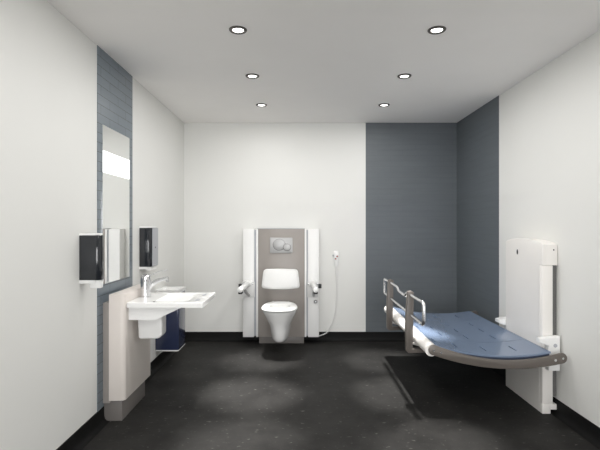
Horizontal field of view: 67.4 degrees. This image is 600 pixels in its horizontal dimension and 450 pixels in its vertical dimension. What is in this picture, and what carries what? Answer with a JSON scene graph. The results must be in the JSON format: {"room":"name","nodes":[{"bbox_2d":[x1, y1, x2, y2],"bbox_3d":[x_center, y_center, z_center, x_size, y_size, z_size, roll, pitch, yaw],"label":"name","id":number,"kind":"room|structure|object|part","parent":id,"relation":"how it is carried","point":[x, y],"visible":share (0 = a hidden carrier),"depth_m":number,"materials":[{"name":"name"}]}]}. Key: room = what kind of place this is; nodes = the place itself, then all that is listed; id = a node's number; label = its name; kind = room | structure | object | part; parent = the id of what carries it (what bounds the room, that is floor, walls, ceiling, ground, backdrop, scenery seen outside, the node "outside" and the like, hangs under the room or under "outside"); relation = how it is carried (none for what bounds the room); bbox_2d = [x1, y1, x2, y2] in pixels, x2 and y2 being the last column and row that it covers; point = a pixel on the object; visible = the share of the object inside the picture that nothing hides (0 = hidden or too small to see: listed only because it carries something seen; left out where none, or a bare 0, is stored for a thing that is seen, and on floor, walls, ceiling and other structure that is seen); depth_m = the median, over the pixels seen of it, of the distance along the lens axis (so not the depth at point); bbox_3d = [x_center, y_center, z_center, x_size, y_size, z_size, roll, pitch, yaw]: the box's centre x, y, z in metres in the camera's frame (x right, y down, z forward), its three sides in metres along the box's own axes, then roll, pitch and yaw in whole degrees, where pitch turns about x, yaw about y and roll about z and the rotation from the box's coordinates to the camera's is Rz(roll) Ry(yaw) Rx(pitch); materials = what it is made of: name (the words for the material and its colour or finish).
{"room":"public restroom","nodes":[
{"label":"public restroom","id":0,"kind":"room"},
{"bbox_2d":[0,0,183,449],"bbox_3d":[-1.371,0.070,1.080,0.100,2.497,8.360,0,0,0],"label":"wall","id":1,"kind":"structure","parent":0,"point":[48,65],"depth_m":2.45,"materials":[{"name":"white paint"}]},
{"bbox_2d":[79,233,103,287],"bbox_3d":[-1.258,0.212,2.737,0.127,0.332,0.075,0,0,0],"label":"soap dispenser","id":2,"kind":"object","parent":1,"relation":"attached to","point":[91,245],"visible":1,"depth_m":2.70,"materials":[{"name":"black plastic"}]},
{"bbox_2d":[97,45,131,411],"bbox_3d":[-1.319,0.019,3.248,0.004,2.396,0.615,0,0,0],"label":"wall panel","id":3,"kind":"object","parent":1,"relation":"attached to","point":[114,83],"depth_m":3.12,"materials":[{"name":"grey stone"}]},
{"bbox_2d":[102,125,129,283],"bbox_3d":[-1.314,-0.141,3.241,0.006,1.068,0.473,0,0,0],"label":"wall mirror","id":4,"kind":"object","parent":1,"relation":"attached to","point":[115,146],"visible":0.93,"depth_m":3.21,"materials":[{"name":"silver metal"}]},
{"bbox_2d":[56,341,186,449],"bbox_3d":[-1.298,1.268,1.080,0.045,0.101,8.160,0,0,0],"label":"baseboard","id":5,"kind":"structure","parent":1,"relation":"attached to","point":[97,422],"depth_m":2.87,"materials":[{"name":"black plastic"}]},
{"bbox_2d":[103,284,149,420],"bbox_3d":[-1.244,0.889,3.285,0.151,0.857,0.550,0,0,0],"label":"panel","id":6,"kind":"object","parent":1,"relation":"attached to","point":[126,356],"visible":0.92,"depth_m":3.03,"materials":[{"name":"grey laminate"}]},
{"bbox_2d":[127,292,214,338],"bbox_3d":[-0.909,0.657,3.269,0.517,0.281,0.471,0,0,0],"label":"washbasin","id":7,"kind":"object","parent":6,"relation":"attached to","point":[151,312],"visible":0.95,"depth_m":3.17,"materials":[{"name":"white ceramic"}]},
{"bbox_2d":[140,269,168,297],"bbox_3d":[-1.053,0.419,3.275,0.208,0.201,0.080,0,0,0],"label":"mixer tap","id":8,"kind":"object","parent":7,"relation":"on","point":[147,284],"visible":1,"depth_m":3.25,"materials":[{"name":"silver metal"}]},
{"bbox_3d":[-1.039,0.431,3.275,0.179,0.124,0.041,0,0,0],"label":"spout","id":9,"kind":"part","parent":8,"relation":"part of","materials":[{"name":"silver metal"}]},
{"bbox_2d":[127,292,214,319],"bbox_3d":[-0.909,0.583,3.269,0.517,0.126,0.471,0,0,0],"label":"basin","id":10,"kind":"object","parent":7,"relation":"in","point":[155,307],"depth_m":3.08,"materials":[{"name":"white ceramic"}]},
{"bbox_2d":[139,226,157,269],"bbox_3d":[-1.270,0.189,3.805,0.102,0.365,0.180,0,0,0],"label":"dispenser","id":11,"kind":"object","parent":1,"relation":"attached to","point":[148,235],"visible":1,"depth_m":3.72,"materials":[{"name":"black plastic"}]},
{"bbox_3d":[-1.222,0.179,3.818,0.003,0.319,0.146,0,0,0],"label":"plate","id":12,"kind":"part","parent":11,"relation":"part of","materials":[{"name":"silver metal"}]},
{"bbox_2d":[155,286,185,350],"bbox_3d":[-1.212,0.873,4.255,0.215,0.560,0.256,0,0,0],"label":"waste bin","id":13,"kind":"object","parent":1,"relation":"attached to","point":[173,339],"visible":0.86,"depth_m":4.13,"materials":[{"name":"blue plastic"}]},
{"bbox_2d":[184,123,365,331],"bbox_3d":[0.244,0.070,5.210,3.131,2.497,0.100,0,0,0],"label":"wall","id":14,"kind":"structure","parent":0,"point":[238,177],"depth_m":5.16,"materials":[{"name":"white paint"}]},
{"bbox_2d":[243,228,318,342],"bbox_3d":[-0.203,0.675,5.080,0.847,1.286,0.156,0,0,0],"label":"panel","id":15,"kind":"object","parent":14,"relation":"attached to","point":[263,248],"depth_m":5.02,"materials":[{"name":"white plastic"}]},
{"bbox_2d":[237,280,254,296],"bbox_3d":[-0.584,0.701,4.781,0.179,0.190,0.456,0,0,0],"label":"support arm","id":16,"kind":"object","parent":15,"relation":"attached to","point":[247,288],"visible":1,"depth_m":4.97,"materials":[{"name":"grey plastic"}]},
{"bbox_3d":[-0.583,0.646,4.768,0.054,0.072,0.406,0,0,5],"label":"arm","id":17,"kind":"part","parent":16,"relation":"part of","materials":[{"name":"white plastic"}]},
{"bbox_3d":[-0.566,0.710,4.998,0.143,0.173,0.022,0,0,0],"label":"mounting plate","id":18,"kind":"part","parent":16,"relation":"part of","materials":[{"name":"grey plastic"}]},
{"bbox_3d":[-0.469,0.641,5.086,0.020,1.202,0.144,0,0,0],"label":"guide rail","id":19,"kind":"part","parent":15,"relation":"part of","materials":[{"name":"white plastic"}]},
{"bbox_2d":[261,269,299,341],"bbox_3d":[-0.203,0.827,4.696,0.416,0.712,0.648,0,0,0],"label":"toilet","id":20,"kind":"object","parent":15,"relation":"attached to","point":[279,314],"visible":1,"depth_m":4.76,"materials":[{"name":"white ceramic"}]},
{"bbox_3d":[-0.200,0.834,4.638,0.364,0.024,0.533,0,0,0],"label":"seat","id":21,"kind":"part","parent":20,"relation":"part of","materials":[{"name":"white plastic"}]},
{"bbox_3d":[-0.200,1.018,4.707,0.348,0.331,0.624,0,0,0],"label":"bowl","id":22,"kind":"part","parent":20,"relation":"part of","materials":[{"name":"white ceramic"}]},
{"bbox_3d":[-0.203,0.584,4.924,0.416,0.225,0.048,0,0,0],"label":"backrest","id":23,"kind":"part","parent":20,"relation":"part of","materials":[{"name":"white plastic"}]},
{"bbox_3d":[-0.203,0.035,5.086,0.531,0.006,0.136,0,0,0],"label":"trim","id":24,"kind":"part","parent":15,"relation":"part of","materials":[{"name":"silver metal"}]},
{"bbox_3d":[-0.200,0.220,5.013,0.251,0.170,0.014,0,0,0],"label":"flush plate","id":25,"kind":"part","parent":15,"relation":"part of","materials":[{"name":"metal"}]},
{"bbox_3d":[-0.199,0.640,5.087,0.523,1.204,0.134,0,0,0],"label":"panel","id":26,"kind":"part","parent":15,"relation":"part of","materials":[{"name":"grey laminate"}]},
{"bbox_3d":[0.071,0.641,5.086,0.019,1.202,0.144,0,0,0],"label":"guide rail","id":27,"kind":"part","parent":15,"relation":"part of","materials":[{"name":"white plastic"}]},
{"bbox_2d":[307,280,321,303],"bbox_3d":[0.169,0.740,4.782,0.159,0.267,0.456,0,0,0],"label":"support arm","id":28,"kind":"object","parent":15,"relation":"attached to","point":[312,285],"visible":1,"depth_m":4.99,"materials":[{"name":"grey plastic"}]},
{"bbox_3d":[0.150,0.710,4.998,0.123,0.173,0.022,0,0,0],"label":"mounting plate","id":29,"kind":"part","parent":28,"relation":"part of","materials":[{"name":"grey plastic"}]},
{"bbox_3d":[0.159,0.646,4.768,0.054,0.072,0.405,0,0,-2],"label":"arm","id":30,"kind":"part","parent":28,"relation":"part of","materials":[{"name":"white plastic"}]},
{"bbox_2d":[185,332,413,341],"bbox_3d":[0.244,1.268,5.138,3.131,0.101,0.045,0,0,0],"label":"baseboard","id":31,"kind":"structure","parent":14,"relation":"attached to","point":[189,336],"depth_m":5.15,"materials":[{"name":"black plastic"}]},
{"bbox_2d":[319,251,338,335],"bbox_3d":[0.333,0.773,5.128,0.236,0.969,0.050,0,0,-6],"label":"handset","id":32,"kind":"object","parent":14,"relation":"attached to","point":[336,253],"visible":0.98,"depth_m":5.13,"materials":[{"name":"white plastic"}]},
{"bbox_2d":[366,123,456,331],"bbox_3d":[1.286,0.019,5.158,1.048,2.396,0.004,0,0,0],"label":"wall panel","id":33,"kind":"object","parent":14,"relation":"attached to","point":[411,168],"depth_m":5.16,"materials":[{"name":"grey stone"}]},
{"bbox_2d":[47,0,599,122],"bbox_3d":[0.244,-1.229,1.080,3.331,0.100,8.360,0,0,0],"label":"ceiling","id":34,"kind":"structure","parent":0,"point":[314,61],"depth_m":3.00,"materials":[{"name":"paint"}]},
{"bbox_2d":[229,26,246,34],"bbox_3d":[-0.368,-1.174,2.707,0.108,0.010,0.108,0,0,0],"label":"recessed light","id":35,"kind":"object","parent":34,"relation":"in","point":[238,30],"visible":1,"depth_m":2.70,"materials":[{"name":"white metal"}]},
{"bbox_2d":[246,73,258,78],"bbox_3d":[-0.368,-1.174,3.540,0.108,0.010,0.108,0,0,0],"label":"recessed light","id":36,"kind":"object","parent":34,"relation":"in","point":[251,75],"visible":1,"depth_m":3.53,"materials":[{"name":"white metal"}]},
{"bbox_2d":[256,103,266,106],"bbox_3d":[-0.368,-1.174,4.390,0.108,0.010,0.108,0,0,0],"label":"recessed light","id":37,"kind":"object","parent":34,"relation":"in","point":[258,104],"visible":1,"depth_m":4.38,"materials":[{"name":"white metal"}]},
{"bbox_2d":[378,103,389,106],"bbox_3d":[0.828,-1.174,4.390,0.108,0.010,0.108,0,0,0],"label":"recessed light","id":38,"kind":"object","parent":34,"relation":"in","point":[382,104],"visible":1,"depth_m":4.38,"materials":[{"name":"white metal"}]},
{"bbox_2d":[397,73,411,78],"bbox_3d":[0.828,-1.174,3.540,0.108,0.010,0.108,0,0,0],"label":"recessed light","id":39,"kind":"object","parent":34,"relation":"in","point":[401,76],"visible":1,"depth_m":3.53,"materials":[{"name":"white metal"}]},
{"bbox_2d":[428,26,445,34],"bbox_3d":[0.828,-1.174,2.707,0.108,0.010,0.108,0,0,0],"label":"recessed light","id":40,"kind":"object","parent":34,"relation":"in","point":[434,30],"visible":1,"depth_m":2.70,"materials":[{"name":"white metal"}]},
{"bbox_2d":[82,342,598,449],"bbox_3d":[0.244,1.368,1.080,3.331,0.100,8.360,0,0,0],"label":"floor","id":41,"kind":"structure","parent":0,"point":[208,395],"depth_m":3.28,"materials":[{"name":"plastic"}]},
{"bbox_2d":[499,30,599,427],"bbox_3d":[1.860,0.070,1.080,0.100,2.497,8.360,0,0,0],"label":"wall","id":42,"kind":"structure","parent":0,"point":[549,121],"depth_m":3.06,"materials":[{"name":"white paint"}]},
{"bbox_2d":[457,96,498,324],"bbox_3d":[1.808,0.019,4.616,0.004,2.396,1.080,0,0,0],"label":"wall panel","id":43,"kind":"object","parent":42,"relation":"attached to","point":[478,132],"depth_m":4.51,"materials":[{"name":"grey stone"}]},
{"bbox_2d":[506,238,556,413],"bbox_3d":[1.753,0.708,3.427,0.110,1.220,0.562,0,0,0],"label":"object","id":44,"kind":"structure","parent":42,"relation":"attached to","point":[531,264],"depth_m":3.28,"materials":[{"name":"white plastic"}]},
{"bbox_2d":[383,278,566,370],"bbox_3d":[1.290,0.741,3.733,1.009,0.518,1.566,0,0,0],"label":"table","id":45,"kind":"object","parent":44,"relation":"attached to","point":[466,337],"visible":1,"depth_m":3.31,"materials":[{"name":"blue plastic"}]},
{"bbox_3d":[0.873,0.712,4.051,0.174,0.460,0.044,0,0,0],"label":"rail post","id":46,"kind":"part","parent":45,"relation":"part of","materials":[{"name":"grey metal"}]},
{"bbox_3d":[0.820,0.582,3.643,0.024,0.171,1.386,0,0,0],"label":"guard rail","id":47,"kind":"part","parent":45,"relation":"part of","materials":[{"name":"silver metal"}]},
{"bbox_3d":[0.873,0.712,3.333,0.174,0.460,0.044,0,0,0],"label":"rail post","id":48,"kind":"part","parent":45,"relation":"part of","materials":[{"name":"grey metal"}]},
{"bbox_3d":[1.302,0.846,4.311,0.788,0.087,0.360,0,0,0],"label":"mattress","id":49,"kind":"part","parent":45,"relation":"part of","materials":[{"name":"blue plastic"}]},
{"bbox_3d":[1.302,0.846,3.754,0.788,0.087,0.742,0,0,0],"label":"mattress","id":50,"kind":"part","parent":45,"relation":"part of","materials":[{"name":"blue plastic"}]},
{"bbox_3d":[1.302,0.846,3.204,0.788,0.087,0.345,0,0,0],"label":"mattress","id":51,"kind":"part","parent":45,"relation":"part of","materials":[{"name":"blue plastic"}]},
{"bbox_3d":[1.330,0.879,3.017,0.926,0.162,0.020,0,0,0],"label":"arm","id":52,"kind":"part","parent":45,"relation":"part of","materials":[{"name":"grey metal"}]},
{"bbox_3d":[1.792,0.738,3.405,0.029,0.920,0.486,0,0,0],"label":"wall rail","id":53,"kind":"part","parent":44,"relation":"part of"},
{"bbox_2d":[491,368,599,449],"bbox_3d":[1.788,1.268,1.080,0.045,0.101,8.160,0,0,0],"label":"baseboard","id":54,"kind":"structure","parent":42,"relation":"attached to","point":[585,428],"depth_m":2.92,"materials":[{"name":"black plastic"}]}
]}

